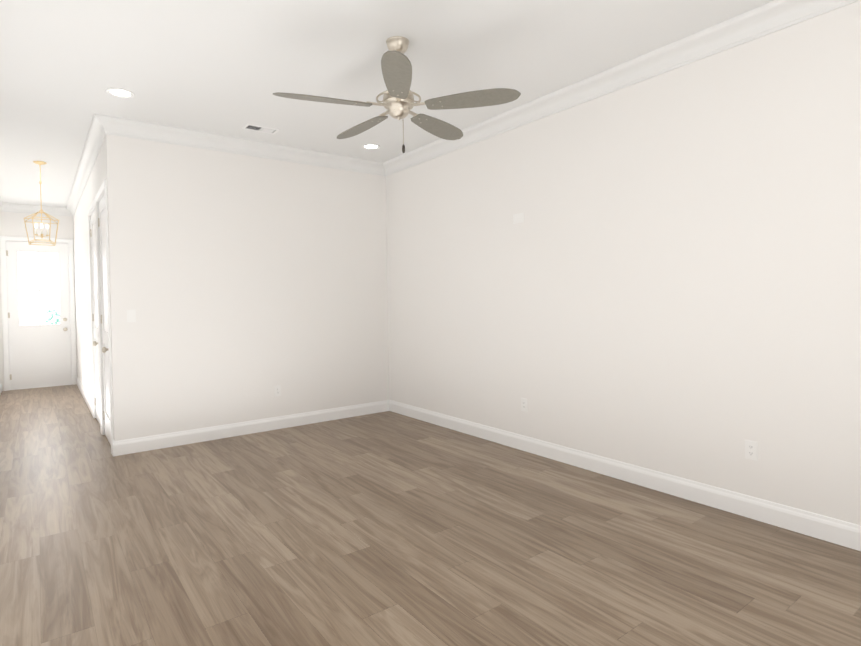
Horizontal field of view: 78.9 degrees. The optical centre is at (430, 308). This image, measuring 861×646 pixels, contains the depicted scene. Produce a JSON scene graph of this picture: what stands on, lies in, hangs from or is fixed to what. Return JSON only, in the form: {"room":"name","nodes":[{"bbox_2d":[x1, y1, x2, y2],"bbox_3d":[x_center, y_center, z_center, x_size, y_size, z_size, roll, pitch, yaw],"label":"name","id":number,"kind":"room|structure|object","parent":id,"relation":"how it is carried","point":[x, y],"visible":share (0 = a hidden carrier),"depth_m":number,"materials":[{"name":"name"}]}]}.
{"room":"empty living room","nodes":[
{"label":"empty living room","id":0,"kind":"room"},
{"bbox_2d":[0,308,3,390],"bbox_3d":[-3.121,-0.155,3.230,0.150,3.050,13.290,-2,1,-37],"label":"wall","id":1,"kind":"structure","parent":0,"point":[1,335],"depth_m":8.50,"materials":[{"name":"paint"}]},
{"bbox_2d":[0,196,3,211],"bbox_3d":[-3.068,-1.614,3.262,0.100,0.135,13.050,-2,1,-37],"label":"crown molding","id":2,"kind":"structure","parent":1,"relation":"attached to","point":[1,203],"depth_m":8.46,"materials":[{"name":"paint"}]},
{"bbox_2d":[0,212,71,307],"bbox_3d":[-6.640,-0.197,8.823,0.950,3.050,0.120,-2,1,-37],"label":"wall","id":3,"kind":"structure","parent":0,"point":[11,224],"depth_m":8.72,"materials":[{"name":"paint"}]},
{"bbox_2d":[4,203,63,215],"bbox_3d":[-6.580,-1.654,8.722,0.810,0.135,0.100,-2,1,-37],"label":"crown molding","id":4,"kind":"structure","parent":3,"relation":"attached to","point":[8,207],"depth_m":8.70,"materials":[{"name":"paint"}]},
{"bbox_2d":[6,241,71,388],"bbox_3d":[-6.589,0.097,8.817,0.843,2.434,0.120,-2,1,-37],"label":"front door","id":5,"kind":"structure","parent":3,"relation":"in","point":[38,312],"depth_m":8.82,"materials":[{"name":"paint"}]},
{"bbox_2d":[72,134,131,440],"bbox_3d":[-4.490,-0.198,6.955,0.120,3.050,5.450,-2,1,-37],"label":"wall","id":6,"kind":"structure","parent":0,"point":[109,163],"depth_m":4.81,"materials":[{"name":"paint"}]},
{"bbox_2d":[77,377,92,415],"bbox_3d":[-5.140,1.257,7.761,0.016,0.133,3.394,-2,1,-37],"label":"baseboard","id":7,"kind":"structure","parent":6,"relation":"attached to","point":[88,401],"depth_m":7.43,"materials":[{"name":"paint"}]},
{"bbox_2d":[64,114,111,215],"bbox_3d":[-4.571,-1.653,6.823,0.100,0.135,5.550,-2,1,-37],"label":"crown molding","id":8,"kind":"structure","parent":6,"relation":"attached to","point":[101,125],"depth_m":5.64,"materials":[{"name":"paint"}]},
{"bbox_2d":[90,210,99,423],"bbox_3d":[-3.849,0.107,6.000,0.104,2.440,0.823,-2,1,-37],"label":"hall door","id":9,"kind":"structure","parent":6,"relation":"in","point":[95,319],"depth_m":6.16,"materials":[{"name":"paint"}]},
{"bbox_2d":[98,195,110,444],"bbox_3d":[-3.242,0.112,5.192,0.104,2.440,0.823,-2,1,-37],"label":"closet door","id":10,"kind":"structure","parent":6,"relation":"in","point":[104,316],"depth_m":5.32,"materials":[{"name":"paint"}]},
{"bbox_2d":[124,137,387,438],"bbox_3d":[-1.712,-0.221,5.722,2.820,3.050,0.140,-2,1,-37],"label":"wall","id":11,"kind":"structure","parent":0,"point":[248,276],"depth_m":5.49,"materials":[{"name":"paint"}]},
{"bbox_2d":[127,310,135,321],"bbox_3d":[-2.765,0.066,4.837,0.072,0.116,0.012,-2,1,-37],"label":"switch plate","id":12,"kind":"object","parent":11,"relation":"attached to","point":[131,315],"visible":1,"depth_m":4.83,"materials":[{"name":"white plastic"}]},
{"bbox_2d":[112,117,383,175],"bbox_3d":[-1.746,-1.675,5.538,2.850,0.135,0.100,-2,1,-37],"label":"crown molding","id":13,"kind":"structure","parent":11,"relation":"attached to","point":[122,127],"depth_m":5.37,"materials":[{"name":"paint"}]},
{"bbox_2d":[112,400,387,455],"bbox_3d":[-1.718,1.240,5.641,2.936,0.133,0.036,-2,1,-37],"label":"baseboard","id":14,"kind":"structure","parent":11,"relation":"attached to","point":[135,445],"depth_m":5.42,"materials":[{"name":"paint"}]},
{"bbox_2d":[274,385,280,396],"bbox_3d":[-1.658,0.890,5.676,0.072,0.116,0.009,-2,1,-37],"label":"electrical outlet","id":15,"kind":"object","parent":11,"relation":"attached to","point":[277,390],"visible":1,"depth_m":5.67,"materials":[{"name":"white plastic"}]},
{"bbox_2d":[0,0,773,206],"bbox_3d":[-1.512,-1.777,4.431,4.240,0.100,13.290,-2,1,-37],"label":"ceiling","id":16,"kind":"structure","parent":0,"point":[229,68],"depth_m":3.63,"materials":[{"name":"paint"}]},
{"bbox_2d":[24,161,58,245],"bbox_3d":[-4.543,-1.230,6.103,0.326,0.955,0.326,-2,1,-37],"label":"pendant lantern","id":17,"kind":"object","parent":16,"relation":"hanging from","point":[41,210],"visible":1,"depth_m":6.09,"materials":[{"name":"gold metal"}]},
{"bbox_2d":[106,88,134,97],"bbox_3d":[-2.449,-1.703,4.133,0.200,0.008,0.200,-2,1,-37],"label":"recessed light","id":18,"kind":"object","parent":16,"relation":"in","point":[120,92],"visible":1,"depth_m":4.13,"materials":[{"name":"paint"}]},
{"bbox_2d":[242,124,278,133],"bbox_3d":[-1.635,-1.731,5.046,0.310,0.010,0.160,-2,1,-37],"label":"ceiling vent","id":19,"kind":"object","parent":16,"relation":"in","point":[257,128],"visible":0.96,"depth_m":5.04,"materials":[{"name":"metal"}]},
{"bbox_2d":[362,144,379,148],"bbox_3d":[-0.646,-1.758,5.677,0.200,0.008,0.200,-2,1,-37],"label":"recessed light","id":20,"kind":"object","parent":16,"relation":"in","point":[370,146],"visible":1,"depth_m":5.67,"materials":[{"name":"paint"}]},
{"bbox_2d":[273,36,520,152],"bbox_3d":[-0.252,-1.375,3.444,1.493,0.708,1.436,-2,1,-37],"label":"fan","id":21,"kind":"object","parent":16,"relation":"hanging from","point":[398,101],"visible":1,"depth_m":3.30,"materials":[{"name":"grey wood"}]},
{"bbox_2d":[0,384,860,645],"bbox_3d":[-1.462,1.373,4.486,4.240,0.100,13.290,-2,1,-37],"label":"floor","id":22,"kind":"structure","parent":0,"point":[388,528],"depth_m":2.88,"materials":[{"name":"brown wood"}]},
{"bbox_2d":[384,0,860,524],"bbox_3d":[0.159,-0.250,5.697,0.120,3.050,13.290,-2,1,-37],"label":"wall","id":23,"kind":"structure","parent":0,"point":[664,276],"depth_m":3.61,"materials":[{"name":"paint"}]},
{"bbox_2d":[521,398,526,411],"bbox_3d":[0.843,0.867,4.722,0.009,0.116,0.072,-2,1,-37],"label":"electrical outlet","id":24,"kind":"object","parent":23,"relation":"attached to","point":[523,404],"visible":1,"depth_m":4.72,"materials":[{"name":"white plastic"}]},
{"bbox_2d":[384,0,859,175],"bbox_3d":[1.686,-1.692,3.427,0.100,0.135,7.600,-2,1,-37],"label":"crown molding","id":25,"kind":"structure","parent":23,"relation":"attached to","point":[763,20],"depth_m":3.68,"materials":[{"name":"paint"}]},
{"bbox_2d":[388,400,860,550],"bbox_3d":[1.766,1.222,3.503,0.016,0.133,7.600,-2,1,-37],"label":"baseboard","id":26,"kind":"structure","parent":23,"relation":"attached to","point":[833,530],"depth_m":3.63,"materials":[{"name":"paint"}]},
{"bbox_2d":[745,440,757,460],"bbox_3d":[1.973,0.870,3.220,0.009,0.116,0.072,-2,1,-37],"label":"electrical outlet","id":27,"kind":"object","parent":23,"relation":"attached to","point":[751,450],"visible":1,"depth_m":3.22,"materials":[{"name":"white plastic"}]}
]}

